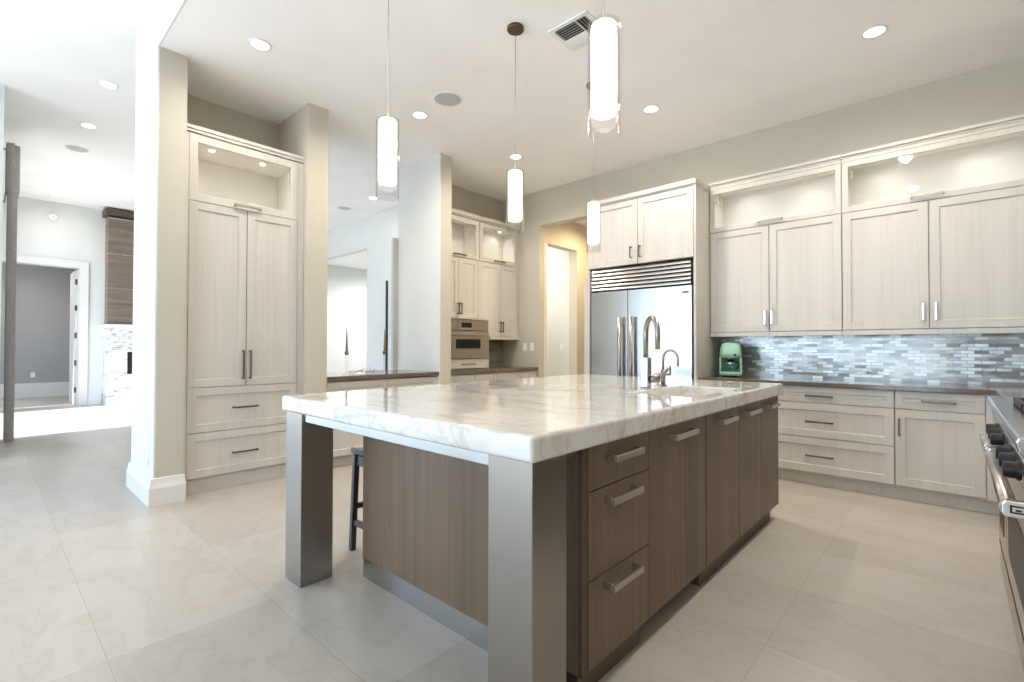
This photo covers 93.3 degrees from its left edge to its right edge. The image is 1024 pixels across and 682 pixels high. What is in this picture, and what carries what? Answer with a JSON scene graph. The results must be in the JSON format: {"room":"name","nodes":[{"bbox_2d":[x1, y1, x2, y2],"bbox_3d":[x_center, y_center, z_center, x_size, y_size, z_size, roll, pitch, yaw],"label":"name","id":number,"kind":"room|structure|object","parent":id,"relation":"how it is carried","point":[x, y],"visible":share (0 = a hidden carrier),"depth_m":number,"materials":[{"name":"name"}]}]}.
{"room":"kitchen","nodes":[
{"label":"kitchen","id":0,"kind":"room"},
{"bbox_2d":[0,84,4,339],"bbox_3d":[-7.170,-0.776,3.464,0.150,4.020,4.830,-1,-1,42],"label":"wall","id":1,"kind":"structure","parent":0,"point":[2,87],"depth_m":5.20,"materials":[{"name":"grey paint"}]},
{"bbox_2d":[0,262,77,383],"bbox_3d":[-10.768,-0.359,11.867,0.100,3.400,6.000,-1,-1,42],"label":"wall","id":2,"kind":"structure","parent":0,"point":[42,333],"depth_m":11.40,"materials":[{"name":"grey paint"}]},
{"bbox_2d":[0,382,68,398],"bbox_3d":[-10.719,1.175,11.800,0.040,0.330,5.800,-1,-1,42],"label":"baseboard","id":3,"kind":"structure","parent":2,"relation":"attached to","point":[24,390],"depth_m":11.36,"materials":[{"name":"white wood"}]},
{"bbox_2d":[2,194,105,403],"bbox_3d":[-7.718,-0.675,10.984,0.200,4.020,5.800,-1,-1,42],"label":"wall","id":4,"kind":"structure","parent":0,"point":[78,233],"depth_m":9.72,"materials":[{"name":"grey paint"}]},
{"bbox_2d":[2,254,88,405],"bbox_3d":[-9.130,-0.142,9.405,0.235,2.905,1.315,-1,-1,42],"label":"trim","id":5,"kind":"structure","parent":4,"relation":"attached to","point":[83,271],"depth_m":9.74,"materials":[{"name":"white wood"}]},
{"bbox_2d":[48,213,57,220],"bbox_3d":[-8.971,-2.409,9.453,0.041,0.150,0.150,-1,-1,42],"label":"smoke detector","id":6,"kind":"object","parent":4,"relation":"attached to","point":[52,216],"visible":1,"depth_m":9.44,"materials":[{"name":"white plastic"}]},
{"bbox_2d":[69,270,77,403],"bbox_3d":[-9.191,-0.060,10.133,0.862,2.740,0.054,-1,-1,42],"label":"door","id":7,"kind":"structure","parent":4,"relation":"in","point":[73,276],"depth_m":9.99,"materials":[{"name":"white wood"}]},
{"bbox_2d":[87,394,100,404],"bbox_3d":[-8.549,1.208,9.886,0.025,0.220,0.220,-1,-1,42],"label":"baseboard","id":8,"kind":"structure","parent":4,"relation":"attached to","point":[92,399],"depth_m":9.87,"materials":[{"name":"white"}]},
{"bbox_2d":[131,0,186,477],"bbox_3d":[-0.992,-0.783,2.112,6.200,4.020,0.012,-1,-1,42],"label":"wall","id":9,"kind":"structure","parent":0,"point":[145,264],"depth_m":3.87,"materials":[{"name":"grey paint"}]},
{"bbox_2d":[146,450,148,466],"bbox_3d":[-2.826,0.916,3.747,0.075,0.116,0.008,-1,-1,42],"label":"wall outlet","id":10,"kind":"object","parent":9,"relation":"attached to","point":[147,452],"visible":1,"depth_m":3.73,"materials":[{"name":"white plastic"}]},
{"bbox_2d":[126,462,185,507],"bbox_3d":[-2.924,1.146,3.954,0.832,0.205,0.236,-1,-1,42],"label":"baseboard","id":11,"kind":"structure","parent":9,"relation":"attached to","point":[152,492],"depth_m":3.71,"materials":[{"name":"white wood"}]},
{"bbox_2d":[0,0,399,229],"bbox_3d":[-4.148,-2.816,4.574,14.150,0.100,10.500,-1,-1,42],"label":"ceiling","id":12,"kind":"structure","parent":0,"point":[54,54],"depth_m":5.74,"materials":[{"name":"white paint"}]},
{"bbox_2d":[64,145,88,152],"bbox_3d":[-6.211,-2.734,6.904,0.270,0.008,0.270,-1,-1,42],"label":"ceiling speaker","id":13,"kind":"object","parent":12,"relation":"attached to","point":[76,148],"visible":1,"depth_m":6.89,"materials":[{"name":"white plastic"}]},
{"bbox_2d":[79,123,97,128],"bbox_3d":[-5.420,-2.743,6.188,0.176,0.006,0.176,-1,-1,42],"label":"recessed light","id":14,"kind":"object","parent":12,"relation":"in","point":[86,125],"visible":1,"depth_m":6.17,"materials":[{"name":"white plastic"}]},
{"bbox_2d":[98,80,118,88],"bbox_3d":[-4.351,-2.754,5.213,0.176,0.006,0.176,-1,-1,42],"label":"recessed light","id":15,"kind":"object","parent":12,"relation":"in","point":[104,83],"visible":1,"depth_m":5.21,"materials":[{"name":"white plastic"}]},
{"bbox_2d":[337,206,350,209],"bbox_3d":[-3.423,-2.689,9.849,0.270,0.008,0.270,-1,-1,42],"label":"ceiling speaker","id":16,"kind":"object","parent":12,"relation":"attached to","point":[338,207],"visible":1,"depth_m":9.86,"materials":[{"name":"white plastic"}]},
{"bbox_2d":[338,207,349,209],"bbox_3d":[-3.423,-2.690,9.849,0.246,0.004,0.246,-1,-1,42],"label":"grille","id":17,"kind":"object","parent":16,"relation":"attached to","point":[342,208],"depth_m":9.87,"materials":[{"name":"grey metal"}]},
{"bbox_2d":[155,46,328,477],"bbox_3d":[-2.528,-0.488,4.430,0.800,3.487,1.347,-1,-1,42],"label":"wall","id":18,"kind":"structure","parent":0,"point":[304,133],"depth_m":3.79,"materials":[{"name":"beige paint"}]},
{"bbox_2d":[327,265,366,372],"bbox_3d":[-2.671,-0.307,12.058,4.200,3.330,2.700,-1,-1,42],"label":"wall","id":19,"kind":"structure","parent":0,"point":[346,287],"depth_m":12.99,"materials":[{"name":"grey paint"}]},
{"bbox_2d":[328,251,366,269],"bbox_3d":[-2.651,-2.031,12.101,4.200,0.100,2.749,-1,-1,42],"label":"ceiling","id":20,"kind":"structure","parent":0,"point":[358,260],"depth_m":12.18,"materials":[{"name":"white paint"}]},
{"bbox_2d":[328,206,397,370],"bbox_3d":[-3.041,-0.674,10.471,7.400,4.020,0.150,-1,-1,42],"label":"wall","id":21,"kind":"structure","parent":0,"point":[373,234],"depth_m":10.24,"materials":[{"name":"grey paint"}]},
{"bbox_2d":[385,281,387,369],"bbox_3d":[-2.574,0.054,9.914,0.050,2.550,0.023,-1,-1,42],"label":"trim","id":22,"kind":"structure","parent":21,"relation":"attached to","point":[386,311],"depth_m":9.91,"materials":[{"name":"black"}]},
{"bbox_2d":[391,238,397,369],"bbox_3d":[-1.509,-0.018,6.243,0.043,2.600,0.095,-1,-1,42],"label":"trim","id":23,"kind":"structure","parent":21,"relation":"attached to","point":[394,249],"depth_m":6.22,"materials":[{"name":"grey"}]},
{"bbox_2d":[398,153,440,383],"bbox_3d":[-1.159,-0.465,5.968,0.848,3.486,0.012,-1,-1,42],"label":"wall","id":24,"kind":"structure","parent":0,"point":[419,183],"depth_m":5.95,"materials":[{"name":"grey paint"}]},
{"bbox_2d":[0,395,1023,681],"bbox_3d":[-4.295,1.335,6.812,17.450,0.100,13.700,-1,-1,42],"label":"floor","id":25,"kind":"structure","parent":0,"point":[98,584],"depth_m":2.34,"materials":[{"name":"tile"}]},
{"bbox_2d":[101,208,133,405],"bbox_3d":[-7.582,-0.662,10.643,0.460,3.985,2.200,-1,-1,42],"label":"fireplace","id":26,"kind":"object","parent":25,"relation":"on","point":[117,328],"visible":0.34,"depth_m":9.91,"materials":[{"name":"brown wood"}]},
{"bbox_2d":[102,208,133,218],"bbox_3d":[-7.594,-2.593,10.683,0.420,0.123,2.200,-1,-1,42],"label":"shelf","id":27,"kind":"object","parent":26,"relation":"attached to","point":[107,212],"depth_m":9.90,"materials":[{"name":"brown wood"}]},
{"bbox_2d":[183,123,304,495],"bbox_3d":[-2.496,-0.238,4.385,0.624,2.985,0.962,-1,-1,42],"label":"pantry cabinet","id":28,"kind":"object","parent":25,"relation":"on","point":[244,274],"visible":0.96,"depth_m":4.19,"materials":[{"name":"white wood"}]},
{"bbox_2d":[349,447,362,550],"bbox_3d":[-0.699,0.935,2.872,0.374,0.605,0.382,-1,-1,42],"label":"bar stool","id":29,"kind":"object","parent":25,"relation":"on","point":[357,461],"visible":0.14,"depth_m":2.84,"materials":[{"name":"grey"}]},
{"bbox_2d":[327,376,436,467],"bbox_3d":[-1.541,0.839,5.355,0.646,0.861,1.370,-1,-1,42],"label":"base cabinet","id":30,"kind":"object","parent":25,"relation":"on","point":[343,441],"visible":0.07,"depth_m":4.90,"materials":[{"name":"beige wood"}]},
{"bbox_2d":[327,370,438,381],"bbox_3d":[-1.585,0.386,5.402,0.730,0.044,1.374,-1,-1,42],"label":"countertop","id":31,"kind":"structure","parent":30,"relation":"on","point":[333,376],"depth_m":5.25,"materials":[{"name":"brown stone"}]},
{"bbox_2d":[344,329,350,374],"bbox_3d":[-1.719,0.115,5.028,0.090,0.487,0.090,-1,-1,42],"label":"candlestick","id":32,"kind":"object","parent":31,"relation":"on","point":[346,351],"visible":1,"depth_m":5.02,"materials":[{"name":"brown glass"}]},
{"bbox_2d":[346,329,347,350],"bbox_3d":[-1.719,-0.008,5.029,0.023,0.242,0.023,-1,-1,42],"label":"taper candle","id":33,"kind":"object","parent":32,"relation":"on","point":[346,329],"depth_m":5.02,"materials":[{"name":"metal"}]},
{"bbox_2d":[349,368,380,374],"bbox_3d":[-1.568,0.327,5.191,0.210,0.067,0.350,-1,-1,42],"label":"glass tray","id":34,"kind":"object","parent":31,"relation":"on","point":[360,370],"visible":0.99,"depth_m":5.19,"materials":[{"name":"clear glass"}]},
{"bbox_2d":[349,372,380,374],"bbox_3d":[-1.568,0.343,5.191,0.210,0.036,0.350,-1,-1,42],"label":"tray","id":35,"kind":"object","parent":31,"relation":"on","point":[349,372],"depth_m":5.19,"materials":[{"name":"silver glass"}]},
{"bbox_2d":[383,329,385,353],"bbox_3d":[-1.414,0.120,5.362,0.090,0.487,0.090,-1,-1,42],"label":"candlestick","id":36,"kind":"object","parent":31,"relation":"on","point":[384,351],"visible":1,"depth_m":5.36,"materials":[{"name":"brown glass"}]},
{"bbox_2d":[384,329,385,350],"bbox_3d":[-1.413,-0.003,5.364,0.023,0.242,0.023,-1,-1,42],"label":"taper candle","id":37,"kind":"object","parent":36,"relation":"on","point":[384,329],"depth_m":5.36,"materials":[{"name":"gold metal"}]},
{"bbox_2d":[451,370,536,382],"bbox_3d":[-0.399,0.858,6.606,0.646,0.861,1.643,-1,-1,42],"label":"base cabinet","id":38,"kind":"object","parent":25,"relation":"on","point":[459,378],"visible":0.06,"depth_m":6.36,"materials":[{"name":"beige wood"}]},
{"bbox_2d":[451,366,537,374],"bbox_3d":[-0.455,0.405,6.665,0.765,0.044,1.650,-1,-1,42],"label":"countertop","id":39,"kind":"structure","parent":38,"relation":"on","point":[491,369],"depth_m":6.44,"materials":[{"name":"brown stone"}]},
{"bbox_2d":[451,318,488,369],"bbox_3d":[-0.768,0.051,6.371,0.594,0.653,0.785,-1,-1,42],"label":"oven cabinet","id":40,"kind":"object","parent":39,"relation":"on","point":[464,363],"visible":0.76,"depth_m":6.26,"materials":[{"name":"beige wood"}]},
{"bbox_2d":[451,319,489,358],"bbox_3d":[-0.710,-0.012,6.318,0.492,0.492,0.758,-1,-1,42],"label":"wall oven","id":41,"kind":"object","parent":40,"relation":"in","point":[469,338],"visible":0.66,"depth_m":6.20,"materials":[{"name":"silver metal"}]},
{"bbox_2d":[285,396,779,681],"bbox_3d":[0.365,0.809,2.950,1.711,0.864,2.714,-1,-1,42],"label":"kitchen island","id":42,"kind":"object","parent":25,"relation":"on","point":[553,568],"visible":0.85,"depth_m":2.00,"materials":[{"name":"brown wood"}]},
{"bbox_2d":[282,374,782,462],"bbox_3d":[0.353,0.336,2.960,1.705,0.080,2.745,-1,-1,42],"label":"island countertop","id":43,"kind":"structure","parent":42,"relation":"on","point":[535,419],"depth_m":2.10,"materials":[{"name":"white stone"}]},
{"bbox_2d":[640,315,669,387],"bbox_3d":[0.854,0.073,2.949,0.162,0.446,0.258,0,-1,32],"label":"kitchen faucet","id":44,"kind":"object","parent":43,"relation":"on","point":[646,379],"visible":1,"depth_m":2.98,"materials":[{"name":"silver metal"}]},
{"bbox_2d":[654,373,660,385],"bbox_3d":[0.946,0.255,3.147,0.048,0.088,0.048,-1,-1,42],"label":"air gap cap","id":45,"kind":"object","parent":43,"relation":"on","point":[655,374],"visible":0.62,"depth_m":3.13,"materials":[{"name":"silver metal"}]},
{"bbox_2d":[659,349,678,385],"bbox_3d":[1.033,0.178,3.163,0.048,0.242,0.146,1,-1,-41],"label":"water faucet","id":46,"kind":"object","parent":43,"relation":"on","point":[663,379],"visible":0.92,"depth_m":3.18,"materials":[{"name":"silver metal"}]},
{"bbox_2d":[591,258,693,378],"bbox_3d":[1.568,0.229,5.457,1.222,2.095,0.771,-1,-1,42],"label":"refrigerator","id":47,"kind":"object","parent":25,"relation":"on","point":[622,298],"visible":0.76,"depth_m":5.21,"materials":[{"name":"silver metal"}]},
{"bbox_2d":[584,178,720,379],"bbox_3d":[1.560,-0.164,5.494,1.342,2.882,0.746,-1,-1,42],"label":"refrigerator surround","id":48,"kind":"object","parent":25,"relation":"on","point":[670,222],"visible":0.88,"depth_m":5.08,"materials":[{"name":"white wood"}]},
{"bbox_2d":[778,385,895,497],"bbox_3d":[2.833,0.834,4.365,1.017,0.861,0.634,-1,-1,42],"label":"base cabinet","id":49,"kind":"object","parent":25,"relation":"on","point":[841,438],"visible":0.86,"depth_m":4.07,"materials":[{"name":"beige wood"}]},
{"bbox_2d":[895,391,998,514],"bbox_3d":[3.427,0.827,3.815,0.598,0.861,0.646,-1,-1,42],"label":"base cabinet","id":50,"kind":"object","parent":25,"relation":"on","point":[940,459],"visible":0.95,"depth_m":3.63,"materials":[{"name":"beige wood"}]},
{"bbox_2d":[979,396,1023,672],"bbox_3d":[2.129,0.732,1.630,0.754,0.988,1.525,-1,-1,42],"label":"range cooker","id":51,"kind":"object","parent":25,"relation":"on","point":[1002,442],"visible":1,"depth_m":1.68,"materials":[{"name":"silver metal"}]},
{"bbox_3d":[2.262,0.840,4.878,0.515,0.861,0.646,-1,-1,42],"label":"base cabinet","id":52,"kind":"object","parent":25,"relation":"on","visible":0},
{"bbox_2d":[699,375,1023,397],"bbox_3d":[2.619,0.374,3.634,2.727,0.036,2.047,-1,-1,42],"label":"countertop","id":53,"kind":"structure","parent":52,"relation":"on","point":[1004,391],"depth_m":3.94,"materials":[{"name":"brown stone"}]},
{"bbox_2d":[719,343,741,376],"bbox_3d":[2.258,0.200,4.991,0.211,0.346,0.231,0,-1,25],"label":"coffee maker","id":54,"kind":"object","parent":53,"relation":"on","point":[730,359],"visible":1,"depth_m":4.92,"materials":[{"name":"green plastic"}]},
{"bbox_2d":[440,153,587,383],"bbox_3d":[0.620,-0.434,7.990,0.950,3.487,5.373,-1,-1,42],"label":"wall","id":55,"kind":"structure","parent":0,"point":[452,196],"depth_m":7.31,"materials":[{"name":"beige paint"}]},
{"bbox_2d":[451,208,519,339],"bbox_3d":[-0.571,-0.870,6.819,0.376,1.722,1.682,-1,-1,42],"label":"upper cabinet","id":56,"kind":"object","parent":55,"relation":"attached to","point":[484,251],"visible":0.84,"depth_m":6.89,"materials":[{"name":"white wood"}]},
{"bbox_2d":[489,340,502,365],"bbox_3d":[-0.449,0.174,7.237,0.014,0.434,0.888,-1,-1,42],"label":"backsplash","id":57,"kind":"structure","parent":55,"relation":"attached to","point":[495,346],"depth_m":7.44,"materials":[{"name":"grey tile"}]},
{"bbox_2d":[544,243,546,376],"bbox_3d":[0.489,-0.072,7.183,0.038,2.740,0.067,-1,-1,42],"label":"trim","id":58,"kind":"structure","parent":55,"relation":"attached to","point":[545,244],"depth_m":7.17,"materials":[{"name":"white"}]},
{"bbox_2d":[547,246,568,375],"bbox_3d":[0.128,-0.282,8.688,2.279,3.200,0.103,-1,-1,42],"label":"wall","id":59,"kind":"structure","parent":0,"point":[557,259],"depth_m":8.04,"materials":[{"name":"grey paint"}]},
{"bbox_2d":[560,343,563,350],"bbox_3d":[0.822,0.112,7.971,0.075,0.116,0.010,-1,-1,42],"label":"light switch","id":60,"kind":"object","parent":59,"relation":"attached to","point":[561,344],"visible":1,"depth_m":7.97,"materials":[{"name":"white plastic"}]},
{"bbox_2d":[575,219,587,225],"bbox_3d":[0.951,-1.926,9.074,4.400,0.100,3.359,-1,-1,42],"label":"ceiling","id":61,"kind":"structure","parent":0,"point":[583,222],"depth_m":7.78,"materials":[{"name":"beige paint"}]},
{"bbox_2d":[161,0,1023,200],"bbox_3d":[0.621,-2.284,3.895,6.200,0.100,4.762,-1,-1,42],"label":"ceiling","id":62,"kind":"structure","parent":0,"point":[714,70],"depth_m":3.94,"materials":[{"name":"white paint"}]},
{"bbox_2d":[248,38,271,51],"bbox_3d":[-1.910,-2.238,3.664,0.160,0.006,0.160,-1,-1,42],"label":"recessed light","id":63,"kind":"object","parent":62,"relation":"in","point":[259,44],"visible":1,"depth_m":3.66,"materials":[{"name":"white plastic"}]},
{"bbox_2d":[376,0,398,185],"bbox_3d":[-0.687,-1.518,2.677,0.124,1.466,0.124,0,-1,-7],"label":"pendant light","id":64,"kind":"object","parent":62,"relation":"hanging from","point":[387,126],"visible":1,"depth_m":2.63,"materials":[{"name":"white glass"}]},
{"bbox_2d":[412,111,427,118],"bbox_3d":[-0.911,-2.221,4.772,0.160,0.006,0.160,-1,-1,42],"label":"recessed light","id":65,"kind":"object","parent":62,"relation":"in","point":[416,114],"visible":1,"depth_m":4.77,"materials":[{"name":"white plastic"}]},
{"bbox_2d":[433,91,462,106],"bbox_3d":[-0.591,-2.224,4.466,0.270,0.008,0.270,-1,-1,42],"label":"ceiling speaker","id":66,"kind":"object","parent":62,"relation":"attached to","point":[445,98],"visible":1,"depth_m":4.46,"materials":[{"name":"white plastic"}]},
{"bbox_2d":[506,22,523,225],"bbox_3d":[0.023,-1.507,3.455,0.124,1.466,0.124,0,-1,-7],"label":"pendant light","id":67,"kind":"object","parent":62,"relation":"hanging from","point":[514,177],"visible":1,"depth_m":3.42,"materials":[{"name":"white glass"}]},
{"bbox_2d":[509,154,521,159],"bbox_3d":[0.045,-2.205,5.815,0.160,0.006,0.160,-1,-1,42],"label":"recessed light","id":68,"kind":"object","parent":62,"relation":"in","point":[518,156],"visible":0.98,"depth_m":5.80,"materials":[{"name":"white plastic"}]},
{"bbox_2d":[548,10,596,51],"bbox_3d":[0.488,-2.232,3.509,0.335,0.014,0.320,-1,-1,42],"label":"ceiling vent","id":69,"kind":"object","parent":62,"relation":"in","point":[575,32],"visible":0.76,"depth_m":3.50,"materials":[{"name":"white plastic"}]},
{"bbox_2d":[586,81,600,243],"bbox_3d":[0.708,-1.495,4.204,0.124,1.466,0.124,0,-1,-7],"label":"pendant light","id":70,"kind":"object","parent":62,"relation":"hanging from","point":[593,207],"visible":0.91,"depth_m":4.16,"materials":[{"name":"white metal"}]},
{"bbox_2d":[588,0,620,133],"bbox_3d":[0.358,-1.527,1.882,0.124,1.466,0.124,0,-1,-7],"label":"pendant light","id":71,"kind":"object","parent":62,"relation":"hanging from","point":[603,40],"visible":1,"depth_m":1.83,"materials":[{"name":"white glass"}]},
{"bbox_2d":[642,105,659,113],"bbox_3d":[1.336,-2.219,4.646,0.160,0.006,0.160,-1,-1,42],"label":"recessed light","id":72,"kind":"object","parent":62,"relation":"in","point":[649,109],"visible":1,"depth_m":4.64,"materials":[{"name":"white plastic"}]},
{"bbox_2d":[861,24,887,38],"bbox_3d":[2.624,-2.232,3.500,0.160,0.006,0.160,-1,-1,42],"label":"recessed light","id":73,"kind":"object","parent":62,"relation":"in","point":[877,30],"visible":1,"depth_m":3.49,"materials":[{"name":"white plastic"}]},
{"bbox_2d":[502,57,1023,385],"bbox_3d":[2.036,-0.463,5.684,6.550,3.487,0.150,-1,-1,42],"label":"wall","id":74,"kind":"structure","parent":0,"point":[993,92],"depth_m":5.00,"materials":[{"name":"beige paint"}]},
{"bbox_2d":[523,343,526,350],"bbox_3d":[0.191,0.098,7.251,0.075,0.116,0.010,-1,-1,42],"label":"light switch","id":75,"kind":"object","parent":74,"relation":"attached to","point":[524,344],"visible":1,"depth_m":7.24,"materials":[{"name":"white plastic"}]},
{"bbox_2d":[530,343,533,350],"bbox_3d":[0.292,0.097,7.159,0.075,0.116,0.010,-1,-1,42],"label":"light switch","id":76,"kind":"object","parent":74,"relation":"attached to","point":[531,344],"visible":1,"depth_m":7.15,"materials":[{"name":"white plastic"}]},
{"bbox_2d":[709,154,844,336],"bbox_3d":[2.607,-0.842,4.798,1.154,1.608,0.394,-1,-1,42],"label":"upper cabinet","id":77,"kind":"object","parent":74,"relation":"attached to","point":[776,262],"visible":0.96,"depth_m":4.70,"materials":[{"name":"white wood"}]},
{"bbox_2d":[721,333,1023,385],"bbox_3d":[3.319,0.144,4.394,2.744,0.446,0.012,-1,-1,42],"label":"backsplash","id":78,"kind":"structure","parent":74,"relation":"attached to","point":[994,358],"depth_m":4.31,"materials":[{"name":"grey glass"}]},
{"bbox_2d":[841,114,1023,334],"bbox_3d":[3.471,-0.851,4.008,1.184,1.608,0.394,-1,-1,42],"label":"upper cabinet","id":79,"kind":"object","parent":74,"relation":"attached to","point":[933,224],"visible":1,"depth_m":3.92,"materials":[{"name":"white wood"}]},
{"bbox_3d":[-7.680,-0.728,7.097,5.499,4.020,0.150,-1,-1,42],"label":"window","id":80,"kind":"structure","parent":0,"visible":0},
{"bbox_3d":[-7.807,-2.474,7.421,3.500,0.023,0.116,-1,-1,42],"label":"curtain rod","id":81,"kind":"object","parent":80,"relation":"attached to","visible":0},
{"bbox_2d":[3,142,19,441],"bbox_3d":[-6.384,-0.600,6.156,0.420,3.720,0.125,-1,-1,42],"label":"curtain","id":82,"kind":"object","parent":81,"relation":"hanging from","point":[12,159],"visible":1,"depth_m":6.03,"materials":[{"name":"grey fabric"}]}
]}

